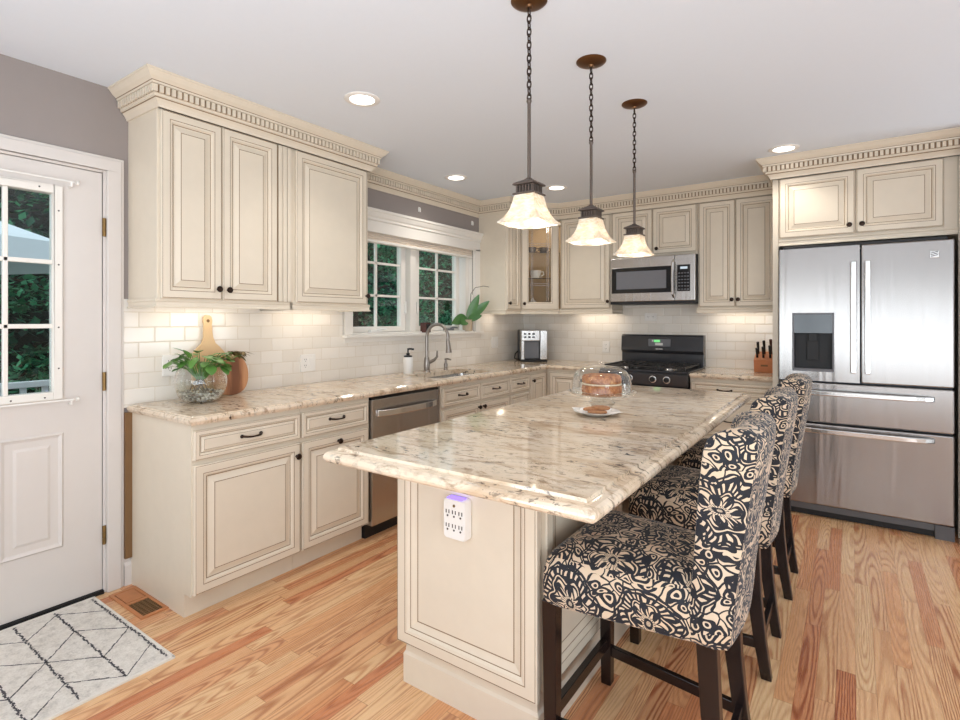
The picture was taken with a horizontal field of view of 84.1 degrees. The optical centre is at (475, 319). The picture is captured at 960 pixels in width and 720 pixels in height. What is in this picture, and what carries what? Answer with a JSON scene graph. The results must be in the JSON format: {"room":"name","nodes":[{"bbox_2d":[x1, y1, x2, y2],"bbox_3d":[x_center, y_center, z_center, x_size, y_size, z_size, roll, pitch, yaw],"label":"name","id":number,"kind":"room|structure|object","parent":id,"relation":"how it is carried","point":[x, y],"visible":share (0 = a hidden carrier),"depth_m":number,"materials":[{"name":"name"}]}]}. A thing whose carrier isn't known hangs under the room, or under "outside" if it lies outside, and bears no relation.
{"room":"kitchen","nodes":[
{"label":"kitchen","id":0,"kind":"room"},
{"bbox_2d":[0,54,522,411],"bbox_3d":[-2.078,0.096,2.401,0.158,2.497,9.150,0,0,35],"label":"wall","id":1,"kind":"structure","parent":0,"point":[38,103],"depth_m":3.09,"materials":[{"name":"paint"}]},
{"bbox_2d":[0,154,105,630],"bbox_3d":[-2.118,0.311,2.273,0.141,2.065,0.935,0,0,35],"label":"door","id":2,"kind":"structure","parent":1,"relation":"in","point":[53,535],"depth_m":2.47,"materials":[{"name":"white paint"}]},
{"bbox_2d":[0,176,62,404],"bbox_3d":[-2.099,-0.126,2.253,0.030,0.992,0.572,0,0,35],"label":"window grille","id":3,"kind":"object","parent":2,"relation":"attached to","point":[55,189],"depth_m":2.45,"materials":[{"name":"white wood"}]},
{"bbox_2d":[0,134,123,592],"bbox_3d":[-2.153,0.272,2.285,0.170,2.153,1.091,0,0,35],"label":"trim","id":4,"kind":"structure","parent":1,"relation":"attached to","point":[112,170],"depth_m":2.63,"materials":[{"name":"white paint"}]},
{"bbox_2d":[124,558,130,586],"bbox_3d":[-1.765,1.274,2.708,0.016,0.140,0.047,0,0,35],"label":"baseboard","id":5,"kind":"structure","parent":1,"relation":"attached to","point":[127,562],"depth_m":2.70,"materials":[{"name":"white paint"}]},
{"bbox_2d":[162,354,184,376],"bbox_3d":[-1.636,0.244,2.884,0.009,0.115,0.120,0,0,35],"label":"wall outlet","id":6,"kind":"object","parent":1,"relation":"attached to","point":[165,358],"visible":0.57,"depth_m":2.87,"materials":[{"name":"white plastic"}]},
{"bbox_2d":[127,108,293,309],"bbox_3d":[-1.411,-0.535,2.907,0.362,0.953,0.763,0,0,35],"label":"upper cabinet","id":7,"kind":"object","parent":1,"relation":"attached to","point":[209,205],"visible":1,"depth_m":2.71,"materials":[{"name":"wood"}]},
{"bbox_2d":[108,64,388,172],"bbox_3d":[-1.208,-1.080,3.139,0.422,0.144,1.534,0,0,35],"label":"trim","id":8,"kind":"structure","parent":7,"relation":"attached to","point":[147,88],"depth_m":2.76,"materials":[{"name":"wood"}]},
{"bbox_2d":[300,354,314,371],"bbox_3d":[-1.133,0.289,3.595,0.011,0.115,0.120,0,0,35],"label":"electrical outlet","id":9,"kind":"object","parent":1,"relation":"attached to","point":[307,361],"visible":1,"depth_m":3.59,"materials":[{"name":"white plastic"}]},
{"bbox_2d":[259,149,370,311],"bbox_3d":[-1.022,-0.535,3.459,0.362,0.953,0.641,0,0,35],"label":"upper cabinet","id":10,"kind":"object","parent":1,"relation":"attached to","point":[329,199],"visible":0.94,"depth_m":3.33,"materials":[{"name":"wood"}]},
{"bbox_2d":[124,299,522,407],"bbox_3d":[-0.627,0.169,4.330,0.008,0.550,4.009,0,0,35],"label":"tile backsplash","id":11,"kind":"structure","parent":1,"relation":"attached to","point":[275,340],"depth_m":3.42,"materials":[{"name":"white tile"}]},
{"bbox_2d":[342,331,483,342],"bbox_3d":[-0.466,0.139,4.561,0.105,0.060,1.750,0,0,35],"label":"window sill","id":12,"kind":"structure","parent":1,"relation":"attached to","point":[361,338],"depth_m":4.34,"materials":[{"name":"white wood"}]},
{"bbox_2d":[420,323,430,332],"bbox_3d":[-0.435,0.066,4.591,0.060,0.085,0.072,0,0,35],"label":"box","id":13,"kind":"object","parent":12,"relation":"on","point":[423,326],"visible":0.92,"depth_m":4.56,"materials":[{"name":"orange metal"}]},
{"bbox_2d":[353,244,473,334],"bbox_3d":[-0.530,-0.324,4.604,0.150,0.865,1.575,0,0,35],"label":"window","id":14,"kind":"structure","parent":1,"relation":"in","point":[407,265],"depth_m":4.56,"materials":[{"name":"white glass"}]},
{"bbox_2d":[368,244,399,326],"bbox_3d":[-0.800,-0.322,4.278,0.020,0.748,0.527,0,0,35],"label":"grille","id":15,"kind":"object","parent":14,"relation":"attached to","point":[375,295],"depth_m":4.33,"materials":[{"name":"white wood"}]},
{"bbox_2d":[368,231,472,294],"bbox_3d":[-0.491,-0.491,4.576,0.057,0.490,1.531,0,0,35],"label":"window blind","id":16,"kind":"object","parent":14,"relation":"attached to","point":[376,238],"visible":0.45,"depth_m":4.55,"materials":[{"name":"fabric"}]},
{"bbox_2d":[419,253,454,322],"bbox_3d":[-0.363,-0.322,4.898,0.020,0.748,0.534,0,0,35],"label":"grille","id":17,"kind":"object","parent":14,"relation":"attached to","point":[436,269],"depth_m":4.89,"materials":[{"name":"white wood"}]},
{"bbox_2d":[451,286,488,330],"bbox_3d":[-0.079,-0.111,5.083,0.405,0.438,0.174,0,0,-25],"label":"orchid","id":18,"kind":"object","parent":14,"relation":"on","point":[475,309],"visible":0.94,"depth_m":5.10,"materials":[{"name":"plant"}]},
{"bbox_2d":[343,207,483,334],"bbox_3d":[-0.447,-0.371,4.541,0.060,0.961,1.728,0,0,35],"label":"trim","id":19,"kind":"structure","parent":1,"relation":"attached to","point":[380,221],"depth_m":4.53,"materials":[{"name":"white wood"}]},
{"bbox_2d":[491,337,497,347],"bbox_3d":[0.195,0.229,5.479,0.011,0.115,0.120,0,0,35],"label":"light switch","id":20,"kind":"object","parent":1,"relation":"attached to","point":[494,340],"visible":1,"depth_m":5.46,"materials":[{"name":"white plastic"}]},
{"bbox_2d":[479,214,520,313],"bbox_3d":[0.250,-0.535,5.263,0.362,0.953,0.290,0,0,35],"label":"upper cabinet","id":21,"kind":"object","parent":1,"relation":"attached to","point":[500,244],"visible":0.9,"depth_m":5.16,"materials":[{"name":"wood"}]},
{"bbox_2d":[520,220,560,313],"bbox_3d":[0.599,-0.535,5.541,0.604,0.953,0.616,0,0,35],"label":"upper cabinet","id":22,"kind":"object","parent":1,"relation":"attached to","point":[545,290],"visible":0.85,"depth_m":5.34,"materials":[{"name":"painted wood"},{"name":"clear glass"}]},
{"bbox_2d":[529,247,538,251],"bbox_3d":[0.577,-0.714,5.488,0.098,0.068,0.110,0,0,-34],"label":"tea cup","id":23,"kind":"object","parent":22,"relation":"on","point":[530,248],"visible":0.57,"depth_m":5.46,"materials":[{"name":"grey ceramic"}]},
{"bbox_2d":[539,247,550,252],"bbox_3d":[0.704,-0.714,5.521,0.098,0.068,0.110,0,0,-34],"label":"tea cup","id":24,"kind":"object","parent":22,"relation":"on","point":[541,249],"visible":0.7,"depth_m":5.49,"materials":[{"name":"grey ceramic"}]},
{"bbox_2d":[529,252,560,258],"bbox_3d":[0.604,-0.676,5.545,0.580,0.006,0.580,0,0,35],"label":"shelf","id":25,"kind":"object","parent":22,"relation":"attached to","point":[536,255],"depth_m":5.47,"materials":[{"name":"clear glass"}]},
{"bbox_2d":[529,278,560,282],"bbox_3d":[0.604,-0.416,5.545,0.580,0.006,0.580,0,0,35],"label":"shelf","id":26,"kind":"object","parent":22,"relation":"attached to","point":[535,280],"depth_m":5.43,"materials":[{"name":"clear glass"}]},
{"bbox_2d":[0,0,959,202],"bbox_3d":[0.389,-1.213,0.570,6.300,0.120,9.300,0,0,35],"label":"ceiling","id":27,"kind":"structure","parent":0,"point":[723,83],"depth_m":2.42,"materials":[{"name":"paint"}]},
{"bbox_2d":[344,91,379,106],"bbox_3d":[-0.594,-1.149,2.778,0.184,0.007,0.184,0,0,35],"label":"recessed light","id":28,"kind":"object","parent":27,"relation":"in","point":[358,98],"visible":1,"depth_m":2.77,"materials":[{"name":"white plastic"}]},
{"bbox_2d":[445,174,466,180],"bbox_3d":[-0.161,-1.149,4.304,0.184,0.007,0.184,0,0,35],"label":"recessed light","id":29,"kind":"object","parent":27,"relation":"in","point":[453,177],"visible":1,"depth_m":4.29,"materials":[{"name":"white plastic"}]},
{"bbox_2d":[497,0,560,228],"bbox_3d":[0.192,-0.748,1.923,0.172,0.811,0.172,0,0,35],"label":"pendant lamp","id":30,"kind":"object","parent":27,"relation":"hanging from","point":[528,209],"visible":1,"depth_m":1.91,"materials":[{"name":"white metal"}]},
{"bbox_2d":[546,185,566,190],"bbox_3d":[0.701,-1.149,4.632,0.184,0.007,0.184,0,0,35],"label":"recessed light","id":31,"kind":"object","parent":27,"relation":"in","point":[552,187],"visible":1,"depth_m":4.62,"materials":[{"name":"white plastic"}]},
{"bbox_2d":[566,54,615,245],"bbox_3d":[0.513,-0.748,2.374,0.172,0.811,0.172,0,0,35],"label":"pendant lamp","id":32,"kind":"object","parent":27,"relation":"hanging from","point":[590,230],"visible":1,"depth_m":2.35,"materials":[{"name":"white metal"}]},
{"bbox_2d":[613,99,654,256],"bbox_3d":[0.844,-0.748,2.838,0.172,0.811,0.172,0,0,35],"label":"pendant lamp","id":33,"kind":"object","parent":27,"relation":"hanging from","point":[634,244],"visible":1,"depth_m":2.82,"materials":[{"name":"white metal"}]},
{"bbox_2d":[768,144,799,152],"bbox_3d":[2.068,-1.149,3.577,0.184,0.007,0.184,0,0,35],"label":"recessed light","id":34,"kind":"object","parent":27,"relation":"in","point":[784,148],"visible":1,"depth_m":3.57,"materials":[{"name":"white plastic"}]},
{"bbox_2d":[52,511,959,719],"bbox_3d":[0.389,1.374,0.570,6.000,0.060,9.000,0,0,35],"label":"floor","id":35,"kind":"structure","parent":0,"point":[870,628],"depth_m":2.16,"materials":[{"name":"brown wood"}]},
{"bbox_2d":[0,596,174,719],"bbox_3d":[-1.895,1.340,1.814,0.794,0.008,1.302,0,0,35],"label":"rug","id":36,"kind":"object","parent":35,"relation":"on","point":[54,663],"visible":1,"depth_m":2.10,"materials":[{"name":"white fabric"}]},
{"bbox_2d":[108,586,168,619],"bbox_3d":[-1.609,1.341,2.535,0.354,0.006,0.120,0,0,35],"label":"floor vent","id":37,"kind":"object","parent":35,"relation":"in","point":[135,600],"visible":1,"depth_m":2.52,"materials":[{"name":"brown wood"}]},
{"bbox_2d":[124,409,301,617],"bbox_3d":[-1.341,0.906,2.746,0.664,0.876,0.599,0,0,35],"label":"base cabinet","id":38,"kind":"object","parent":35,"relation":"on","point":[212,510],"visible":0.98,"depth_m":2.55,"materials":[{"name":"wood"}]},
{"bbox_2d":[292,398,368,568],"bbox_3d":[-1.020,0.906,3.193,0.655,0.876,0.496,0,0,35],"label":"base cabinet","id":39,"kind":"object","parent":35,"relation":"on","point":[334,498],"visible":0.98,"depth_m":2.99,"materials":[{"name":"wood"}]},
{"bbox_2d":[362,387,438,538],"bbox_3d":[-0.667,0.909,3.668,0.664,0.870,0.668,0,0,35],"label":"dishwasher","id":40,"kind":"object","parent":35,"relation":"on","point":[389,414],"visible":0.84,"depth_m":3.36,"materials":[{"name":"metal"}]},
{"bbox_2d":[437,375,509,421],"bbox_3d":[-0.214,0.906,4.336,0.655,0.876,0.925,0,0,35],"label":"base cabinet","id":41,"kind":"object","parent":35,"relation":"on","point":[457,400],"visible":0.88,"depth_m":4.10,"materials":[{"name":"wood"}]},
{"bbox_2d":[508,372,529,404],"bbox_3d":[0.152,0.906,4.857,0.655,0.876,0.345,0,0,35],"label":"base cabinet","id":42,"kind":"object","parent":35,"relation":"on","point":[520,382],"visible":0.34,"depth_m":4.67,"materials":[{"name":"wood"}]},
{"bbox_2d":[397,457,678,719],"bbox_3d":[0.508,0.906,2.590,0.592,0.876,1.951,0,0,35],"label":"kitchen island","id":43,"kind":"object","parent":35,"relation":"on","point":[469,612],"visible":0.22,"depth_m":1.79,"materials":[{"name":"wood"}]},
{"bbox_2d":[444,495,470,541],"bbox_3d":[-0.064,0.667,1.794,0.092,0.138,0.036,0,0,35],"label":"protector","id":44,"kind":"object","parent":43,"relation":"attached to","point":[457,509],"visible":1,"depth_m":1.77,"materials":[{"name":"white plastic"}]},
{"bbox_2d":[447,495,466,500],"bbox_3d":[-0.065,0.600,1.793,0.064,0.004,0.026,0,0,35],"label":"night light","id":45,"kind":"object","parent":44,"relation":"on","point":[451,497],"depth_m":1.79,"materials":[{"name":"purple plastic"}]},
{"bbox_2d":[323,384,750,523],"bbox_3d":[0.544,0.445,2.420,0.958,0.046,2.307,0,0,35],"label":"island countertop","id":46,"kind":"structure","parent":43,"relation":"on","point":[540,454],"depth_m":1.76,"materials":[{"name":"stone"}]},
{"bbox_2d":[573,407,619,416],"bbox_3d":[0.537,0.412,2.369,0.204,0.020,0.204,0,0,35],"label":"plate","id":47,"kind":"object","parent":46,"relation":"on","point":[575,409],"visible":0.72,"depth_m":2.32,"materials":[{"name":"ceramic"}]},
{"bbox_2d":[572,407,622,413],"bbox_3d":[0.537,0.406,2.369,0.172,0.017,0.172,0,0,-8],"label":"napkin","id":48,"kind":"object","parent":47,"relation":"on","point":[581,410],"visible":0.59,"depth_m":2.38,"materials":[{"name":"white paper"}]},
{"bbox_2d":[583,407,595,410],"bbox_3d":[0.516,0.397,2.377,0.084,0.014,0.040,0,0,-17],"label":"cookie","id":49,"kind":"object","parent":48,"relation":"on","point":[584,408],"visible":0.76,"depth_m":2.36,"materials":[{"name":"brown food"}]},
{"bbox_2d":[588,410,606,413],"bbox_3d":[0.535,0.405,2.345,0.084,0.011,0.040,0,0,12],"label":"cookie","id":50,"kind":"object","parent":48,"relation":"on","point":[589,411],"visible":1,"depth_m":2.33,"materials":[{"name":"brown food"}]},
{"bbox_2d":[591,405,609,409],"bbox_3d":[0.555,0.390,2.369,0.084,0.017,0.040,0,0,24],"label":"cookie","id":51,"kind":"object","parent":48,"relation":"on","point":[597,407],"visible":0.99,"depth_m":2.36,"materials":[{"name":"brown food"}]},
{"bbox_2d":[568,387,636,402],"bbox_3d":[0.641,0.392,2.717,0.344,0.059,0.344,0,0,35],"label":"cake stand","id":52,"kind":"object","parent":46,"relation":"on","point":[578,393],"visible":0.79,"depth_m":2.63,"materials":[{"name":"clear glass"}]},
{"bbox_2d":[582,373,621,394],"bbox_3d":[0.641,0.325,2.717,0.202,0.092,0.202,0,0,35],"label":"cake","id":53,"kind":"object","parent":52,"relation":"on","point":[598,383],"visible":0.97,"depth_m":2.64,"materials":[{"name":"brown food"}]},
{"bbox_2d":[571,362,632,393],"bbox_3d":[0.641,0.283,2.717,0.310,0.157,0.310,0,0,35],"label":"glass dome","id":54,"kind":"object","parent":52,"relation":"on","point":[593,366],"visible":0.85,"depth_m":2.68,"materials":[{"name":"clear glass"}]},
{"bbox_2d":[528,369,598,399],"bbox_3d":[0.729,0.906,5.246,1.148,0.876,0.945,0,0,35],"label":"base cabinet","id":55,"kind":"object","parent":35,"relation":"on","point":[544,382],"visible":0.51,"depth_m":4.99,"materials":[{"name":"wood"}]},
{"bbox_2d":[127,359,605,425],"bbox_3d":[-0.149,0.449,3.999,1.153,0.038,3.996,0,0,35],"label":"countertop","id":56,"kind":"structure","parent":55,"relation":"on","point":[273,400],"depth_m":3.19,"materials":[{"name":"stone"}]},
{"bbox_2d":[173,363,227,402],"bbox_3d":[-1.447,0.328,2.800,0.256,0.204,0.256,0,0,35],"label":"bowl","id":57,"kind":"object","parent":56,"relation":"on","point":[216,394],"visible":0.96,"depth_m":2.76,"materials":[{"name":"clear glass"}]},
{"bbox_2d":[163,348,249,391],"bbox_3d":[-1.440,0.257,2.844,0.368,0.230,0.403,0,0,6],"label":"pothos plant","id":58,"kind":"object","parent":57,"relation":"in","point":[209,369],"visible":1,"depth_m":2.77,"materials":[{"name":"green plant"}]},
{"bbox_2d":[191,315,224,392],"bbox_3d":[-1.510,0.201,3.010,0.055,0.458,0.200,0,0,35],"label":"cutting board","id":59,"kind":"object","parent":56,"relation":"on","point":[208,344],"visible":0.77,"depth_m":3.00,"materials":[{"name":"brown wood"}]},
{"bbox_2d":[212,355,247,394],"bbox_3d":[-1.408,0.315,3.054,0.040,0.230,0.212,0,0,35],"label":"cutting board","id":60,"kind":"object","parent":56,"relation":"on","point":[237,377],"visible":0.61,"depth_m":3.06,"materials":[{"name":"brown wood"}]},
{"bbox_2d":[403,348,413,373],"bbox_3d":[-0.539,0.326,4.246,0.083,0.208,0.076,0,0,35],"label":"soap bottle","id":61,"kind":"object","parent":56,"relation":"on","point":[408,359],"visible":1,"depth_m":4.22,"materials":[{"name":"white plastic"}]},
{"bbox_2d":[423,323,451,371],"bbox_3d":[-0.301,0.226,4.406,0.272,0.408,0.136,0,0,35],"label":"faucet","id":62,"kind":"object","parent":56,"relation":"on","point":[427,361],"visible":1,"depth_m":4.41,"materials":[{"name":"silver metal"}]},
{"bbox_2d":[443,358,450,369],"bbox_3d":[-0.247,0.380,4.609,0.076,0.101,0.040,0,0,35],"label":"soap dispenser","id":63,"kind":"object","parent":56,"relation":"on","point":[445,359],"visible":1,"depth_m":4.61,"materials":[{"name":"silver metal"}]},
{"bbox_2d":[427,373,468,377],"bbox_3d":[-0.202,0.554,4.302,0.380,0.171,0.744,0,0,35],"label":"sink","id":64,"kind":"object","parent":56,"relation":"in","point":[456,374],"visible":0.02,"depth_m":4.60,"materials":[{"name":"metal"}]},
{"bbox_2d":[514,330,546,361],"bbox_3d":[0.574,0.268,5.599,0.310,0.325,0.315,0,0,-4],"label":"coffee maker","id":65,"kind":"object","parent":56,"relation":"on","point":[532,344],"visible":1,"depth_m":5.49,"materials":[{"name":"silver metal"}]},
{"bbox_2d":[528,359,537,361],"bbox_3d":[0.581,0.415,5.461,0.095,0.030,0.040,0,0,-4],"label":"drip tray","id":66,"kind":"object","parent":65,"relation":"on","point":[529,360],"depth_m":5.44,"materials":[{"name":"black plastic"}]},
{"bbox_2d":[599,334,705,388],"bbox_3d":[1.583,0.732,4.789,0.756,1.185,0.712,0,0,35],"label":"gas range","id":67,"kind":"object","parent":35,"relation":"on","point":[654,360],"visible":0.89,"depth_m":4.84,"materials":[{"name":"black metal"}]},
{"bbox_2d":[600,365,704,373],"bbox_3d":[1.598,0.435,4.810,0.756,0.018,0.620,0,0,35],"label":"cooktop","id":68,"kind":"object","parent":67,"relation":"in","point":[642,369],"depth_m":4.59,"materials":[{"name":"black metal"}]},
{"bbox_2d":[542,411,775,719],"bbox_3d":[0.577,0.813,1.643,0.598,1.062,0.508,0,0,35],"label":"counter stool","id":69,"kind":"object","parent":35,"relation":"on","point":[696,586],"visible":0.98,"depth_m":1.47,"materials":[{"name":"fabric"}]},
{"bbox_2d":[628,387,797,681],"bbox_3d":[1.011,0.813,2.254,0.598,1.062,0.508,0,0,35],"label":"counter stool","id":70,"kind":"object","parent":35,"relation":"on","point":[670,497],"visible":0.59,"depth_m":2.09,"materials":[{"name":"fabric"}]},
{"bbox_2d":[690,377,772,437],"bbox_3d":[2.163,0.906,4.412,0.610,0.876,0.655,0,0,35],"label":"base cabinet","id":71,"kind":"object","parent":35,"relation":"on","point":[755,389],"visible":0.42,"depth_m":4.17,"materials":[{"name":"wood"}]},
{"bbox_2d":[689,367,772,381],"bbox_3d":[2.168,0.449,4.421,0.613,0.038,0.637,0,0,35],"label":"countertop","id":72,"kind":"structure","parent":71,"relation":"on","point":[713,373],"depth_m":4.26,"materials":[{"name":"stone"}]},
{"bbox_2d":[754,352,772,372],"bbox_3d":[2.403,0.348,4.421,0.150,0.164,0.184,0,0,35],"label":"knife block","id":73,"kind":"object","parent":72,"relation":"on","point":[765,365],"visible":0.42,"depth_m":4.36,"materials":[{"name":"brown wood"}]},
{"bbox_2d":[768,345,771,357],"bbox_3d":[2.395,0.265,4.337,0.022,0.120,0.065,0,0,35],"label":"knife","id":74,"kind":"object","parent":73,"relation":"in","point":[769,346],"visible":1,"depth_m":4.33,"materials":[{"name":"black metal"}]},
{"bbox_2d":[677,373,811,600],"bbox_3d":[1.430,0.813,2.828,0.598,1.062,0.508,0,0,35],"label":"counter stool","id":75,"kind":"object","parent":35,"relation":"on","point":[783,543],"visible":0.35,"depth_m":2.58,"materials":[{"name":"fabric"}]},
{"bbox_2d":[773,180,781,386],"bbox_3d":[2.390,0.166,4.167,0.038,2.356,0.795,0,0,35],"label":"panel","id":76,"kind":"object","parent":35,"relation":"on","point":[776,248],"visible":0.27,"depth_m":3.84,"materials":[{"name":"beige wood"}]},
{"bbox_2d":[779,236,954,541],"bbox_3d":[2.739,0.416,3.801,0.924,1.856,0.921,0,0,35],"label":"refrigerator","id":77,"kind":"object","parent":35,"relation":"on","point":[872,326],"visible":0.95,"depth_m":3.43,"materials":[{"name":"metal"}]},
{"bbox_2d":[952,155,959,538],"bbox_3d":[3.204,0.166,3.593,0.021,2.356,0.795,0,0,35],"label":"panel","id":78,"kind":"object","parent":35,"relation":"on","point":[956,389],"visible":0.26,"depth_m":3.30,"materials":[{"name":"beige wood"}]},
{"bbox_2d":[523,194,772,369],"bbox_3d":[3.022,0.096,4.306,6.000,2.497,0.158,0,0,35],"label":"wall","id":79,"kind":"structure","parent":0,"point":[731,338],"depth_m":5.12,"materials":[{"name":"tile"}]},
{"bbox_2d":[559,214,623,313],"bbox_3d":[1.143,-0.535,5.316,0.563,0.953,0.354,0,0,35],"label":"upper cabinet","id":80,"kind":"object","parent":79,"relation":"attached to","point":[585,270],"visible":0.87,"depth_m":5.20,"materials":[{"name":"wood"}]},
{"bbox_2d":[602,341,609,352],"bbox_3d":[1.319,0.274,5.405,0.075,0.115,0.009,0,0,35],"label":"wall outlet","id":81,"kind":"object","parent":79,"relation":"attached to","point":[605,344],"visible":1,"depth_m":5.40,"materials":[{"name":"white plastic"}]},
{"bbox_2d":[523,304,772,369],"bbox_3d":[1.567,-0.066,5.240,2.545,1.020,0.008,0,0,35],"label":"tile backsplash","id":82,"kind":"structure","parent":79,"relation":"attached to","point":[731,338],"depth_m":5.12,"materials":[{"name":"white tile"}]},
{"bbox_2d":[645,313,656,320],"bbox_3d":[1.688,-0.028,5.145,0.115,0.072,0.009,0,0,35],"label":"wall outlet","id":83,"kind":"object","parent":79,"relation":"attached to","point":[648,316],"visible":1,"depth_m":5.14,"materials":[{"name":"white plastic"}]},
{"bbox_2d":[344,127,959,219],"bbox_3d":[1.134,-1.080,4.369,4.029,0.144,1.847,0,0,9],"label":"trim","id":84,"kind":"structure","parent":79,"relation":"attached to","point":[946,142],"depth_m":4.26,"materials":[{"name":"wood"}]},
{"bbox_2d":[612,203,697,258],"bbox_3d":[1.678,-0.791,4.939,0.770,0.442,0.354,0,0,35],"label":"upper cabinet","id":85,"kind":"object","parent":79,"relation":"attached to","point":[673,230],"visible":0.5,"depth_m":4.76,"materials":[{"name":"wood"}]},
{"bbox_2d":[610,254,697,304],"bbox_3d":[1.655,-0.356,4.887,0.752,0.424,0.460,0,0,35],"label":"microwave","id":86,"kind":"object","parent":85,"relation":"attached to","point":[669,279],"visible":1,"depth_m":4.73,"materials":[{"name":"metal"}]},
{"bbox_2d":[696,194,772,313],"bbox_3d":[2.248,-0.535,4.537,0.644,0.953,0.354,0,0,35],"label":"upper cabinet","id":87,"kind":"object","parent":79,"relation":"attached to","point":[735,236],"visible":0.88,"depth_m":4.42,"materials":[{"name":"wood"}]},
{"bbox_2d":[779,156,957,249],"bbox_3d":[2.785,-0.770,3.856,0.962,0.484,0.846,0,0,35],"label":"upper cabinet","id":88,"kind":"object","parent":79,"relation":"attached to","point":[915,199],"visible":0.97,"depth_m":3.51,"materials":[{"name":"wood"}]},
{"label":"outside","id":89,"kind":"structure","parent":0,"visible":0},
{"bbox_3d":[-2.938,1.424,3.527,2.395,0.040,5.000,0,0,35],"label":"floor","id":90,"kind":"structure","parent":89,"visible":0},
{"bbox_2d":[0,380,48,395],"bbox_3d":[-3.696,0.947,4.061,0.070,0.915,4.800,0,0,35],"label":"deck railing","id":91,"kind":"object","parent":90,"relation":"on","point":[22,386],"visible":0.09,"depth_m":4.21,"materials":[{"name":"white wood"}]},
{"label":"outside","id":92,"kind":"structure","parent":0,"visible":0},
{"bbox_3d":[-7.951,1.869,13.178,21.840,0.050,26.000,0,0,35],"label":"ground","id":93,"kind":"structure","parent":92,"visible":0},
{"bbox_2d":[0,188,48,394],"bbox_3d":[-6.411,-0.707,8.459,3.098,5.220,3.404,0,0,7],"label":"leafy tree","id":94,"kind":"object","parent":93,"relation":"on","point":[34,372],"visible":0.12,"depth_m":7.88,"materials":[{"name":"green plant"}]},
{"bbox_2d":[0,221,48,274],"bbox_3d":[-5.177,0.334,4.738,2.494,3.020,2.494,0,0,13],"label":"patio umbrella","id":95,"kind":"object","parent":93,"relation":"on","point":[22,243],"visible":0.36,"depth_m":4.76,"materials":[{"name":"fabric"}]},
{"bbox_2d":[0,187,451,394],"bbox_3d":[-4.738,-1.133,16.400,1.992,6.393,24.492,0,0,35],"label":"hedge","id":96,"kind":"object","parent":93,"relation":"on","point":[29,337],"visible":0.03,"depth_m":10.39,"materials":[{"name":"green plant"}]},
{"bbox_2d":[353,243,438,326],"bbox_3d":[-2.269,-0.373,9.941,3.216,4.442,3.233,0,0,6],"label":"leafy tree","id":97,"kind":"object","parent":93,"relation":"on","point":[385,251],"visible":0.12,"depth_m":10.08,"materials":[{"name":"green plant"}]},
{"bbox_2d":[361,247,451,325],"bbox_3d":[-1.130,-0.591,12.883,3.869,4.999,3.219,0,0,35],"label":"leafy tree","id":98,"kind":"object","parent":93,"relation":"on","point":[429,278],"visible":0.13,"depth_m":12.67,"materials":[{"name":"green plant"}]},
{"bbox_3d":[0.612,-0.426,5.496,0.156,0.013,0.156,0,0,35],"label":"saucer","id":99,"kind":"object","parent":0,"visible":0},
{"bbox_2d":[530,270,543,277],"bbox_3d":[0.616,-0.467,5.490,0.121,0.084,0.135,0,0,-34],"label":"tea cup","id":100,"kind":"object","parent":99,"relation":"on","point":[536,273],"visible":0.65,"depth_m":5.45,"materials":[{"name":"white ceramic"}]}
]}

